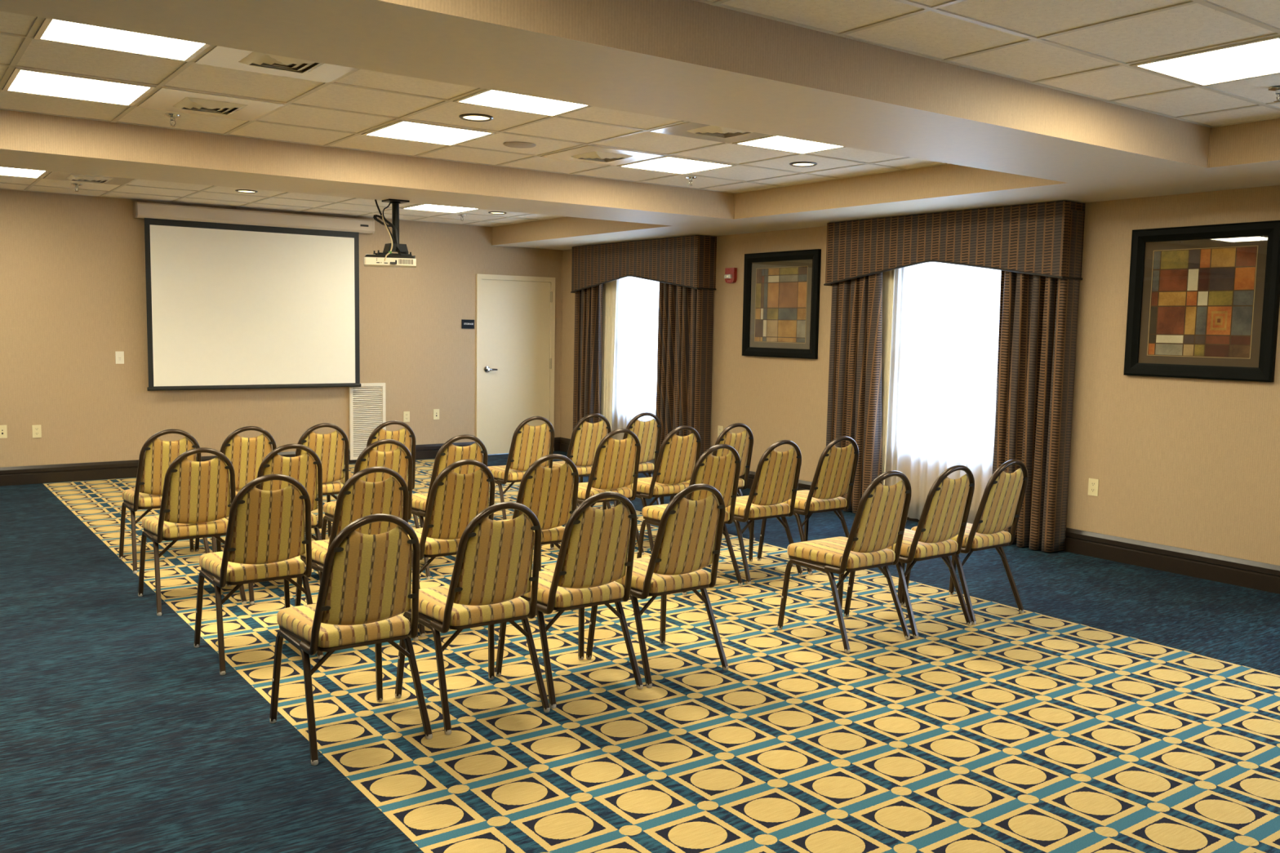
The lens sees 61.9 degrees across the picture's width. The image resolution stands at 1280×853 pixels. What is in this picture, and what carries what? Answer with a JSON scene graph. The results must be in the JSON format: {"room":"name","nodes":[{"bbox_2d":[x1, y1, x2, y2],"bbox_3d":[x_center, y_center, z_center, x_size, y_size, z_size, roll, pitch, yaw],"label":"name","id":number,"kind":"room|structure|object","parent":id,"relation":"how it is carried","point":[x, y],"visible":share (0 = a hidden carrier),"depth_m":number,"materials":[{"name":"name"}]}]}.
{"room":"conference room","nodes":[
{"label":"conference room","id":0,"kind":"room"},
{"bbox_2d":[0,189,561,467],"bbox_3d":[-5.109,-0.815,9.954,10.440,2.628,0.140,-3,7,-36],"label":"wall","id":1,"kind":"structure","parent":0,"point":[73,278],"depth_m":10.15,"materials":[{"name":"paint"}]},
{"bbox_2d":[0,425,7,438],"bbox_3d":[-5.694,0.046,9.528,0.072,0.116,0.010,-3,7,-36],"label":"jack plate","id":2,"kind":"object","parent":1,"relation":"attached to","point":[3,430],"visible":1,"depth_m":9.53,"materials":[{"name":"beige plastic"}]},
{"bbox_2d":[31,424,41,437],"bbox_3d":[-5.476,0.044,9.687,0.072,0.116,0.008,-3,7,-36],"label":"wall outlet","id":3,"kind":"object","parent":1,"relation":"attached to","point":[36,429],"visible":1,"depth_m":9.68,"materials":[{"name":"beige plastic"}]},
{"bbox_2d":[115,351,124,364],"bbox_3d":[-4.892,-0.648,10.035,0.072,0.116,0.011,-3,7,-36],"label":"wall switch","id":4,"kind":"object","parent":1,"relation":"attached to","point":[119,355],"visible":1,"depth_m":10.03,"materials":[{"name":"beige plastic"}]},
{"bbox_2d":[133,201,374,391],"bbox_3d":[-3.787,-1.261,10.695,2.317,1.764,0.133,-3,7,-36],"label":"projection screen","id":5,"kind":"object","parent":1,"relation":"attached to","point":[236,299],"visible":1,"depth_m":10.61,"materials":[{"name":"white fabric"}]},
{"bbox_2d":[0,436,560,486],"bbox_3d":[-5.098,0.418,9.991,10.200,0.166,0.025,-3,7,-36],"label":"baseboard","id":6,"kind":"structure","parent":1,"relation":"attached to","point":[63,473],"depth_m":9.94,"materials":[{"name":"brown wood"}]},
{"bbox_2d":[348,382,386,460],"bbox_3d":[-2.937,-0.058,11.502,0.400,0.818,0.032,-3,7,-36],"label":"air vent","id":7,"kind":"object","parent":1,"relation":"in","point":[366,402],"visible":0.82,"depth_m":11.47,"materials":[{"name":"white metal"}]},
{"bbox_2d":[403,411,409,422],"bbox_3d":[-2.575,-0.108,11.773,0.072,0.116,0.008,-3,7,-36],"label":"wall outlet","id":8,"kind":"object","parent":1,"relation":"attached to","point":[406,414],"visible":0.99,"depth_m":11.77,"materials":[{"name":"beige plastic"}]},
{"bbox_2d":[433,408,439,419],"bbox_3d":[-2.285,-0.137,11.979,0.072,0.116,0.010,-3,7,-36],"label":"jack plate","id":9,"kind":"object","parent":1,"relation":"attached to","point":[436,411],"visible":1,"depth_m":11.98,"materials":[{"name":"beige plastic"}]},
{"bbox_2d":[461,319,474,328],"bbox_3d":[-1.952,-1.162,12.109,0.156,0.102,0.013,-3,7,-36],"label":"door sign","id":10,"kind":"object","parent":1,"relation":"attached to","point":[465,323],"visible":1,"depth_m":12.10,"materials":[{"name":"black"}]},
{"bbox_2d":[475,273,555,454],"bbox_3d":[-1.469,-0.720,12.537,1.035,2.084,0.163,-3,7,-36],"label":"door","id":11,"kind":"structure","parent":1,"relation":"in","point":[515,315],"depth_m":12.47,"materials":[{"name":"beige paint"}]},
{"bbox_2d":[0,450,1279,852],"bbox_3d":[-1.081,1.134,4.626,10.600,0.120,13.900,-3,7,-36],"label":"floor","id":12,"kind":"structure","parent":0,"point":[1126,708],"depth_m":4.16,"materials":[{"name":"carpet"}]},
{"bbox_2d":[119,429,209,573],"bbox_3d":[-2.953,0.422,6.620,0.449,0.861,0.540,-3,7,-35],"label":"banquet chair","id":13,"kind":"object","parent":12,"relation":"on","point":[159,454],"visible":0.69,"depth_m":6.41,"materials":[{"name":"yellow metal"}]},
{"bbox_2d":[137,447,246,616],"bbox_3d":[-2.409,0.515,5.727,0.449,0.861,0.540,-3,7,-36],"label":"banquet chair","id":14,"kind":"object","parent":12,"relation":"on","point":[195,502],"visible":0.84,"depth_m":5.55,"materials":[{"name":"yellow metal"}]},
{"bbox_2d":[194,426,276,552],"bbox_3d":[-2.580,0.404,6.880,0.449,0.861,0.540,-3,7,-36],"label":"banquet chair","id":15,"kind":"object","parent":12,"relation":"on","point":[246,455],"visible":0.37,"depth_m":6.68,"materials":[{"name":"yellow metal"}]},
{"bbox_2d":[193,474,323,675],"bbox_3d":[-1.730,0.611,4.831,0.449,0.861,0.540,-3,7,-35],"label":"banquet chair","id":16,"kind":"object","parent":12,"relation":"on","point":[265,538],"visible":0.99,"depth_m":4.66,"materials":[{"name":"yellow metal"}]},
{"bbox_2d":[226,444,323,604],"bbox_3d":[-2.020,0.499,5.973,0.449,0.861,0.540,-3,7,-35],"label":"banquet chair","id":17,"kind":"object","parent":12,"relation":"on","point":[303,468],"visible":0.4,"depth_m":5.78,"materials":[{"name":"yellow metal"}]},
{"bbox_2d":[294,422,348,537],"bbox_3d":[-2.201,0.385,7.160,0.449,0.861,0.540,-3,7,-36],"label":"banquet chair","id":18,"kind":"object","parent":12,"relation":"on","point":[331,448],"visible":0.39,"depth_m":7.01,"materials":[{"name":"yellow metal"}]},
{"bbox_2d":[269,513,432,765],"bbox_3d":[-1.061,0.708,3.921,0.449,0.861,0.540,-3,7,-36],"label":"banquet chair","id":19,"kind":"object","parent":12,"relation":"on","point":[365,588],"visible":1,"depth_m":3.76,"materials":[{"name":"fabric"}]},
{"bbox_2d":[294,466,418,653],"bbox_3d":[-1.363,0.590,5.125,0.449,0.861,0.540,-3,7,-36],"label":"banquet chair","id":20,"kind":"object","parent":12,"relation":"on","point":[357,499],"visible":0.39,"depth_m":4.93,"materials":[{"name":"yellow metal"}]},
{"bbox_2d":[318,439,420,582],"bbox_3d":[-1.589,0.478,6.282,0.449,0.861,0.540,-3,7,-36],"label":"banquet chair","id":21,"kind":"object","parent":12,"relation":"on","point":[396,460],"visible":0.3,"depth_m":6.09,"materials":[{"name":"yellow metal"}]},
{"bbox_2d":[340,420,419,528],"bbox_3d":[-1.813,0.366,7.433,0.449,0.861,0.540,-3,7,-35],"label":"banquet chair","id":22,"kind":"object","parent":12,"relation":"on","point":[403,436],"visible":0.21,"depth_m":7.23,"materials":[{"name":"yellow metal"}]},
{"bbox_2d":[402,434,488,579],"bbox_3d":[-1.200,0.454,6.605,0.449,0.861,0.540,-3,7,-35],"label":"banquet chair","id":23,"kind":"object","parent":12,"relation":"on","point":[448,454],"visible":0.34,"depth_m":6.39,"materials":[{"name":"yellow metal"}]},
{"bbox_2d":[408,459,500,637],"bbox_3d":[-0.998,0.567,5.439,0.449,0.861,0.540,-3,7,-36],"label":"banquet chair","id":24,"kind":"object","parent":12,"relation":"on","point":[455,500],"visible":0.53,"depth_m":5.24,"materials":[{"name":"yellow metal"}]},
{"bbox_2d":[395,502,550,735],"bbox_3d":[-0.654,0.688,4.214,0.449,0.861,0.540,-3,7,-35],"label":"banquet chair","id":25,"kind":"object","parent":12,"relation":"on","point":[493,567],"visible":0.95,"depth_m":4.05,"materials":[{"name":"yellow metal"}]},
{"bbox_2d":[482,416,554,519],"bbox_3d":[-0.904,0.331,7.976,0.449,0.861,0.540,-3,7,-35],"label":"banquet chair","id":26,"kind":"object","parent":12,"relation":"on","point":[529,443],"visible":0.6,"depth_m":7.78,"materials":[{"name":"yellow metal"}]},
{"bbox_2d":[497,453,578,571],"bbox_3d":[-0.595,0.548,5.717,0.449,0.861,0.540,-3,7,-35],"label":"banquet chair","id":27,"kind":"object","parent":12,"relation":"on","point":[547,492],"visible":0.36,"depth_m":5.54,"materials":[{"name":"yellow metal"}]},
{"bbox_2d":[495,491,643,708],"bbox_3d":[-0.286,0.667,4.503,0.449,0.861,0.540,-3,7,-35],"label":"banquet chair","id":28,"kind":"object","parent":12,"relation":"on","point":[593,551],"visible":0.94,"depth_m":4.33,"materials":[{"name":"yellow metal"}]},
{"bbox_2d":[545,413,611,527],"bbox_3d":[-0.496,0.309,8.289,0.449,0.861,0.540,-3,7,-35],"label":"banquet chair","id":29,"kind":"object","parent":12,"relation":"on","point":[585,438],"visible":0.48,"depth_m":8.09,"materials":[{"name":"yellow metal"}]},
{"bbox_2d":[550,428,644,555],"bbox_3d":[-0.271,0.420,7.141,0.449,0.861,0.540,-3,7,-35],"label":"banquet chair","id":30,"kind":"object","parent":12,"relation":"on","point":[613,469],"visible":0.7,"depth_m":6.96,"materials":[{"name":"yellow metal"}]},
{"bbox_2d":[587,412,661,506],"bbox_3d":[-0.106,0.296,8.496,0.449,0.861,0.540,-3,7,-35],"label":"banquet chair","id":31,"kind":"object","parent":12,"relation":"on","point":[646,432],"visible":0.49,"depth_m":8.35,"materials":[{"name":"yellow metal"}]},
{"bbox_2d":[586,483,728,688],"bbox_3d":[0.096,0.649,4.766,0.449,0.861,0.540,-3,7,-36],"label":"banquet chair","id":32,"kind":"object","parent":12,"relation":"on","point":[689,535],"visible":0.91,"depth_m":4.60,"materials":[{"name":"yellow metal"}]},
{"bbox_2d":[615,425,701,552],"bbox_3d":[0.143,0.401,7.426,0.449,0.861,0.540,-3,7,-36],"label":"banquet chair","id":33,"kind":"object","parent":12,"relation":"on","point":[678,455],"visible":0.63,"depth_m":7.24,"materials":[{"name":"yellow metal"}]},
{"bbox_2d":[636,444,742,595],"bbox_3d":[0.310,0.506,6.334,0.449,0.861,0.540,-3,7,-36],"label":"banquet chair","id":34,"kind":"object","parent":12,"relation":"on","point":[721,473],"visible":0.57,"depth_m":6.18,"materials":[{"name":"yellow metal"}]},
{"bbox_2d":[669,422,755,540],"bbox_3d":[0.532,0.382,7.701,0.449,0.861,0.540,-3,7,-35],"label":"banquet chair","id":35,"kind":"object","parent":12,"relation":"on","point":[743,442],"visible":0.3,"depth_m":7.53,"materials":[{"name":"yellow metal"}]},
{"bbox_2d":[724,440,802,584],"bbox_3d":[0.710,0.486,6.621,0.449,0.861,0.540,-3,7,-36],"label":"banquet chair","id":36,"kind":"object","parent":12,"relation":"on","point":[776,477],"visible":0.89,"depth_m":6.45,"materials":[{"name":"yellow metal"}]},
{"bbox_2d":[756,435,858,574],"bbox_3d":[1.114,0.467,6.901,0.449,0.861,0.540,-3,7,-36],"label":"banquet chair","id":37,"kind":"object","parent":12,"relation":"on","point":[834,475],"visible":0.9,"depth_m":6.73,"materials":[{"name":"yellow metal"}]},
{"bbox_2d":[777,471,911,653],"bbox_3d":[1.041,0.616,5.298,0.449,0.861,0.540,-3,7,-35],"label":"banquet chair","id":38,"kind":"object","parent":12,"relation":"on","point":[879,522],"visible":1,"depth_m":5.15,"materials":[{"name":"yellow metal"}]},
{"bbox_2d":[844,465,974,639],"bbox_3d":[1.429,0.598,5.560,0.449,0.861,0.540,-3,7,-36],"label":"banquet chair","id":39,"kind":"object","parent":12,"relation":"on","point":[944,514],"visible":0.89,"depth_m":5.39,"materials":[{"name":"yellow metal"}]},
{"bbox_2d":[902,459,1027,625],"bbox_3d":[1.798,0.580,5.828,0.449,0.861,0.540,-3,7,-36],"label":"banquet chair","id":40,"kind":"object","parent":12,"relation":"on","point":[1000,506],"visible":0.84,"depth_m":5.65,"materials":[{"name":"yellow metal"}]},
{"bbox_2d":[0,0,1279,226],"bbox_3d":[-1.033,-1.589,4.372,10.600,0.106,13.900,-3,7,-36],"label":"ceiling","id":41,"kind":"structure","parent":0,"point":[1086,48],"depth_m":5.08,"materials":[{"name":"tile"}]},
{"bbox_2d":[0,167,48,178],"bbox_3d":[-4.882,-1.957,8.150,0.584,0.010,0.584,-3,7,-36],"label":"recessed light","id":42,"kind":"object","parent":41,"relation":"in","point":[3,171],"visible":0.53,"depth_m":8.26,"materials":[{"name":"white"}]},
{"bbox_2d":[71,183,82,191],"bbox_3d":[-4.730,-2.005,8.962,0.088,0.060,0.088,-3,7,-36],"label":"sprinkler","id":43,"kind":"object","parent":41,"relation":"attached to","point":[77,185],"visible":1,"depth_m":8.95,"materials":[{"name":"silver metal"}]},
{"bbox_2d":[2,67,155,106],"bbox_3d":[-2.721,-1.640,5.168,0.584,0.010,0.584,-3,7,-36],"label":"recessed light","id":44,"kind":"object","parent":41,"relation":"in","point":[27,81],"visible":1,"depth_m":5.15,"materials":[{"name":"white"}]},
{"bbox_2d":[43,171,134,185],"bbox_3d":[-4.387,-1.974,8.507,0.584,0.026,0.584,-3,7,-36],"label":"ceiling vent","id":45,"kind":"object","parent":41,"relation":"in","point":[53,175],"visible":0.89,"depth_m":8.47,"materials":[{"name":"beige metal"}]},
{"bbox_2d":[33,17,210,62],"bbox_3d":[-2.008,-1.536,4.185,0.584,0.010,0.584,-3,7,-36],"label":"recessed light","id":46,"kind":"object","parent":41,"relation":"in","point":[51,30],"visible":0.59,"depth_m":4.27,"materials":[{"name":"white plastic"}]},
{"bbox_2d":[164,113,181,126],"bbox_3d":[-2.560,-1.676,5.846,0.088,0.060,0.088,-3,7,-36],"label":"sprinkler","id":47,"kind":"object","parent":41,"relation":"attached to","point":[172,117],"visible":1,"depth_m":5.83,"materials":[{"name":"silver metal"}]},
{"bbox_2d":[137,87,284,120],"bbox_3d":[-2.227,-1.657,5.525,0.584,0.026,0.584,-3,7,-36],"label":"ceiling vent","id":48,"kind":"object","parent":41,"relation":"in","point":[164,99],"visible":1,"depth_m":5.47,"materials":[{"name":"beige metal"}]},
{"bbox_2d":[235,189,257,193],"bbox_3d":[-3.398,-2.032,9.217,0.184,0.009,0.184,-3,7,-36],"label":"recessed light","id":49,"kind":"object","parent":41,"relation":"in","point":[236,190],"visible":1,"depth_m":9.21,"materials":[{"name":"white"}]},
{"bbox_2d":[195,45,356,82],"bbox_3d":[-1.514,-1.552,4.541,0.584,0.026,0.584,-3,7,-36],"label":"ceiling vent","id":50,"kind":"object","parent":41,"relation":"in","point":[220,56],"visible":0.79,"depth_m":4.60,"materials":[{"name":"beige metal"}]},
{"bbox_2d":[0,109,733,226],"bbox_3d":[-3.220,-1.665,6.424,9.254,0.214,0.828,-3,7,-36],"label":"ceiling beam","id":51,"kind":"structure","parent":41,"relation":"attached to","point":[28,140],"depth_m":6.92,"materials":[{"name":"paint"}]},
{"bbox_2d":[373,198,411,255],"bbox_3d":[-1.827,-1.464,7.875,0.262,0.408,0.144,-3,7,-36],"label":"mount","id":52,"kind":"object","parent":51,"relation":"attached to","point":[402,248],"visible":0.73,"depth_m":7.86,"materials":[{"name":"black metal"}]},
{"bbox_2d":[373,214,399,253],"bbox_3d":[-1.857,-1.404,7.837,0.199,0.292,0.072,0,6,-15],"label":"cable","id":53,"kind":"object","parent":52,"relation":"attached to","point":[375,216],"visible":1,"depth_m":7.84,"materials":[{"name":"black rubber"}]},
{"bbox_2d":[374,199,400,255],"bbox_3d":[-1.845,-1.462,7.842,0.211,0.408,0.046,2,6,15],"label":"cable","id":54,"kind":"object","parent":52,"relation":"attached to","point":[375,201],"visible":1,"depth_m":7.84,"materials":[{"name":"black rubber"}]},
{"bbox_2d":[382,201,394,229],"bbox_3d":[-1.849,-1.551,7.838,0.079,0.207,0.049,-3,7,-36],"label":"cable","id":55,"kind":"object","parent":52,"relation":"hanging from","point":[390,202],"visible":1,"depth_m":7.84,"materials":[{"name":"black rubber"}]},
{"bbox_2d":[363,253,416,267],"bbox_3d":[-1.842,-1.220,7.867,0.372,0.076,0.338,0,5,-13],"label":"projector","id":56,"kind":"object","parent":52,"relation":"attached to","point":[370,260],"visible":1,"depth_m":7.73,"materials":[{"name":"beige plastic"}]},
{"bbox_2d":[381,214,392,261],"bbox_3d":[-1.838,-1.373,7.770,0.072,0.343,0.161,-1,6,-21],"label":"cable","id":57,"kind":"object","parent":56,"relation":"attached to","point":[381,215],"visible":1,"depth_m":7.79,"materials":[{"name":"beige plastic"}]},
{"bbox_2d":[361,119,496,146],"bbox_3d":[-1.237,-1.714,6.235,0.584,0.010,0.584,-3,7,-36],"label":"recessed light","id":58,"kind":"object","parent":41,"relation":"in","point":[405,130],"visible":1,"depth_m":6.22,"materials":[{"name":"white"}]},
{"bbox_2d":[400,204,478,213],"bbox_3d":[-1.915,-2.105,10.284,0.584,0.010,0.584,-3,7,-36],"label":"recessed light","id":59,"kind":"object","parent":41,"relation":"in","point":[420,206],"visible":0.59,"depth_m":10.32,"materials":[{"name":"white"}]},
{"bbox_2d":[457,214,466,221],"bbox_3d":[-1.823,-2.138,10.930,0.088,0.060,0.088,-3,7,-36],"label":"sprinkler","id":60,"kind":"object","parent":41,"relation":"attached to","point":[461,215],"visible":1,"depth_m":10.92,"materials":[{"name":"silver metal"}]},
{"bbox_2d":[458,113,493,121],"bbox_3d":[-0.881,-1.662,5.743,0.184,0.009,0.184,-3,7,-36],"label":"recessed light","id":61,"kind":"object","parent":41,"relation":"in","point":[468,117],"visible":1,"depth_m":5.74,"materials":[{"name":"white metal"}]},
{"bbox_2d":[488,211,506,213],"bbox_3d":[-1.420,-2.130,10.640,0.184,0.009,0.184,-3,7,-36],"label":"recessed light","id":62,"kind":"object","parent":41,"relation":"in","point":[490,212],"visible":1,"depth_m":10.62,"materials":[{"name":"white"}]},
{"bbox_2d":[503,141,536,147],"bbox_3d":[-0.743,-1.738,6.591,0.200,0.009,0.200,-3,7,-36],"label":"ceiling speaker","id":63,"kind":"object","parent":41,"relation":"attached to","point":[514,144],"visible":1,"depth_m":6.56,"materials":[{"name":"paint"}]},
{"bbox_2d":[453,88,590,116],"bbox_3d":[-0.525,-1.610,5.252,0.584,0.010,0.584,-3,7,-36],"label":"recessed light","id":64,"kind":"object","parent":41,"relation":"in","point":[486,97],"visible":0.59,"depth_m":5.34,"materials":[{"name":"white"}]},
{"bbox_2d":[540,145,664,165],"bbox_3d":[-0.248,-1.756,6.947,0.584,0.026,0.584,-3,7,-36],"label":"ceiling vent","id":65,"kind":"object","parent":41,"relation":"in","point":[586,153],"visible":1,"depth_m":6.89,"materials":[{"name":"beige metal"}]},
{"bbox_2d":[0,0,1209,182],"bbox_3d":[-0.962,-1.334,3.308,9.254,0.214,0.816,-3,7,-36],"label":"ceiling beam","id":66,"kind":"structure","parent":41,"relation":"attached to","point":[688,60],"depth_m":3.89,"materials":[{"name":"paint"}]},
{"bbox_2d":[616,155,736,174],"bbox_3d":[0.246,-1.788,7.302,0.584,0.010,0.584,-3,7,-36],"label":"recessed light","id":67,"kind":"object","parent":41,"relation":"in","point":[668,164],"visible":1,"depth_m":7.29,"materials":[{"name":"white"}]},
{"bbox_2d":[684,176,696,186],"bbox_3d":[0.376,-1.817,7.909,0.088,0.060,0.088,-3,7,-36],"label":"sprinkler","id":68,"kind":"object","parent":41,"relation":"attached to","point":[690,178],"visible":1,"depth_m":7.90,"materials":[{"name":"silver metal"}]},
{"bbox_2d":[649,121,769,142],"bbox_3d":[0.464,-1.651,5.964,0.584,0.026,0.584,-3,7,-36],"label":"ceiling vent","id":69,"kind":"object","parent":41,"relation":"in","point":[688,129],"visible":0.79,"depth_m":6.01,"materials":[{"name":"beige metal"}]},
{"bbox_2d":[732,134,844,154],"bbox_3d":[0.959,-1.683,6.319,0.584,0.010,0.584,-3,7,-36],"label":"recessed light","id":70,"kind":"object","parent":41,"relation":"in","point":[769,142],"visible":0.59,"depth_m":6.41,"materials":[{"name":"white"}]},
{"bbox_2d":[789,161,817,166],"bbox_3d":[1.097,-1.761,7.166,0.184,0.009,0.184,-3,7,-36],"label":"recessed light","id":71,"kind":"object","parent":41,"relation":"in","point":[796,163],"visible":1,"depth_m":7.15,"materials":[{"name":"white"}]},
{"bbox_2d":[1128,35,1279,86],"bbox_3d":[2.414,-1.470,4.310,0.584,0.010,0.584,-3,7,-36],"label":"recessed light","id":72,"kind":"object","parent":41,"relation":"in","point":[1257,58],"visible":1,"depth_m":4.33,"materials":[{"name":"white"}]},
{"bbox_2d":[1267,85,1279,102],"bbox_3d":[2.843,-1.478,4.750,0.088,0.060,0.088,-3,7,-36],"label":"sprinkler","id":73,"kind":"object","parent":41,"relation":"attached to","point":[1276,88],"visible":1,"depth_m":4.74,"materials":[{"name":"silver metal"}]},
{"bbox_2d":[560,185,1279,565],"bbox_3d":[3.098,-0.429,7.364,0.100,2.628,13.700,-3,7,-36],"label":"wall","id":74,"kind":"structure","parent":0,"point":[1191,464],"depth_m":7.12,"materials":[{"name":"paint"}]},
{"bbox_2d":[570,235,716,293],"bbox_3d":[-0.020,-1.693,11.315,0.247,0.519,2.305,-3,7,-36],"label":"valance","id":75,"kind":"object","parent":74,"relation":"in","point":[686,261],"depth_m":10.93,"materials":[{"name":"brown"}]},
{"bbox_2d":[573,284,603,429],"bbox_3d":[-0.576,-0.804,12.092,0.118,2.345,0.499,-3,7,-36],"label":"curtain","id":76,"kind":"object","parent":75,"relation":"hanging from","point":[588,337],"visible":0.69,"depth_m":12.06,"materials":[{"name":"brown fabric"}]},
{"bbox_2d":[600,280,617,429],"bbox_3d":[-0.360,-0.778,11.914,0.018,2.315,0.316,-3,7,-36],"label":"curtain liner","id":77,"kind":"object","parent":75,"relation":"hanging from","point":[609,296],"visible":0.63,"depth_m":11.90,"materials":[{"name":"beige fabric"}]},
{"bbox_2d":[611,276,659,463],"bbox_3d":[-0.007,-0.736,11.478,0.032,2.305,1.340,-3,7,-36],"label":"sheer curtain","id":78,"kind":"object","parent":75,"relation":"hanging from","point":[636,333],"visible":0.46,"depth_m":11.54,"materials":[{"name":"white fabric"}]},
{"bbox_2d":[653,242,715,465],"bbox_3d":[0.436,-0.662,10.764,0.191,2.345,0.685,-3,7,-36],"label":"curtain","id":79,"kind":"object","parent":75,"relation":"hanging from","point":[685,314],"visible":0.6,"depth_m":10.65,"materials":[{"name":"brown fabric"}]},
{"bbox_2d":[717,425,723,437],"bbox_3d":[0.791,0.052,10.512,0.008,0.116,0.072,-3,7,-36],"label":"wall outlet","id":80,"kind":"object","parent":74,"relation":"attached to","point":[720,428],"visible":0.76,"depth_m":10.51,"materials":[{"name":"beige plastic"}]},
{"bbox_2d":[724,267,737,283],"bbox_3d":[0.865,-1.451,10.258,0.064,0.146,0.132,-3,7,-36],"label":"fire alarm","id":81,"kind":"object","parent":74,"relation":"attached to","point":[731,273],"visible":1,"depth_m":10.23,"materials":[{"name":"red plastic"}]},
{"bbox_2d":[742,248,821,359],"bbox_3d":[1.273,-1.112,9.734,0.040,0.958,0.973,-3,7,-36],"label":"framed picture","id":82,"kind":"object","parent":74,"relation":"attached to","point":[781,297],"visible":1,"depth_m":9.71,"materials":[{"name":"black paint"}]},
{"bbox_2d":[754,266,807,342],"bbox_3d":[1.281,-1.110,9.740,0.002,0.675,0.671,-3,7,-36],"label":"print","id":83,"kind":"object","parent":82,"relation":"attached to","point":[780,292],"depth_m":9.73,"materials":[{"name":"multicoloured paper"}]},
{"bbox_2d":[491,127,1212,436],"bbox_3d":[1.032,-0.733,9.314,0.952,2.458,8.086,-3,7,-36],"label":"trim","id":84,"kind":"structure","parent":74,"relation":"attached to","point":[1210,139],"depth_m":12.79,"materials":[{"name":"paint"}]},
{"bbox_2d":[492,118,1279,249],"bbox_3d":[2.666,-1.615,6.987,0.946,0.214,13.600,-3,7,-36],"label":"soffit","id":85,"kind":"structure","parent":74,"relation":"attached to","point":[1247,154],"depth_m":7.40,"materials":[{"name":"paint"}]},
{"bbox_2d":[560,437,1279,594],"bbox_3d":[3.004,0.796,7.472,0.025,0.166,13.574,-3,7,-36],"label":"baseboard","id":86,"kind":"structure","parent":74,"relation":"attached to","point":[1250,574],"depth_m":6.89,"materials":[{"name":"brown wood"}]},
{"bbox_2d":[823,200,1085,285],"bbox_3d":[2.293,-1.353,8.122,0.247,0.519,2.221,-3,7,-36],"label":"valance","id":87,"kind":"object","parent":74,"relation":"in","point":[1033,239],"depth_m":7.83,"materials":[{"name":"brown"}]},
{"bbox_2d":[826,271,882,513],"bbox_3d":[1.786,-0.458,8.835,0.120,2.345,0.593,-3,7,-36],"label":"curtain","id":88,"kind":"object","parent":87,"relation":"hanging from","point":[854,411],"visible":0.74,"depth_m":8.79,"materials":[{"name":"brown fabric"}]},
{"bbox_2d":[881,269,894,485],"bbox_3d":[1.961,-0.438,8.711,0.018,2.315,0.235,-3,7,-36],"label":"curtain liner","id":89,"kind":"object","parent":87,"relation":"hanging from","point":[888,277],"visible":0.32,"depth_m":8.65,"materials":[{"name":"beige fabric"}]},
{"bbox_2d":[884,262,1001,524],"bbox_3d":[2.337,-0.392,8.242,0.032,2.305,1.360,-3,7,-36],"label":"sheer curtain","id":90,"kind":"object","parent":87,"relation":"hanging from","point":[944,352],"visible":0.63,"depth_m":8.24,"materials":[{"name":"white fabric"}]},
{"bbox_2d":[991,209,1084,552],"bbox_3d":[2.742,-0.318,7.519,0.566,2.345,0.174,6,7,44],"label":"curtain","id":91,"kind":"object","parent":87,"relation":"hanging from","point":[1038,315],"visible":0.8,"depth_m":7.43,"materials":[{"name":"brown fabric"}]},
{"bbox_2d":[1088,478,1098,496],"bbox_3d":[3.108,0.416,7.316,0.008,0.116,0.072,-3,7,-36],"label":"wall outlet","id":92,"kind":"object","parent":74,"relation":"attached to","point":[1093,484],"visible":1,"depth_m":7.31,"materials":[{"name":"beige plastic"}]},
{"bbox_2d":[1123,220,1279,382],"bbox_3d":[3.496,-0.776,6.667,0.040,0.950,0.922,-3,7,-36],"label":"framed picture","id":93,"kind":"object","parent":74,"relation":"attached to","point":[1204,300],"visible":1,"depth_m":6.64,"materials":[{"name":"black paint"}]},
{"bbox_2d":[1147,245,1257,358],"bbox_3d":[3.503,-0.774,6.673,0.003,0.670,0.636,-3,7,-36],"label":"print","id":94,"kind":"object","parent":93,"relation":"attached to","point":[1202,300],"depth_m":6.66,"materials":[{"name":"multicoloured paper"}]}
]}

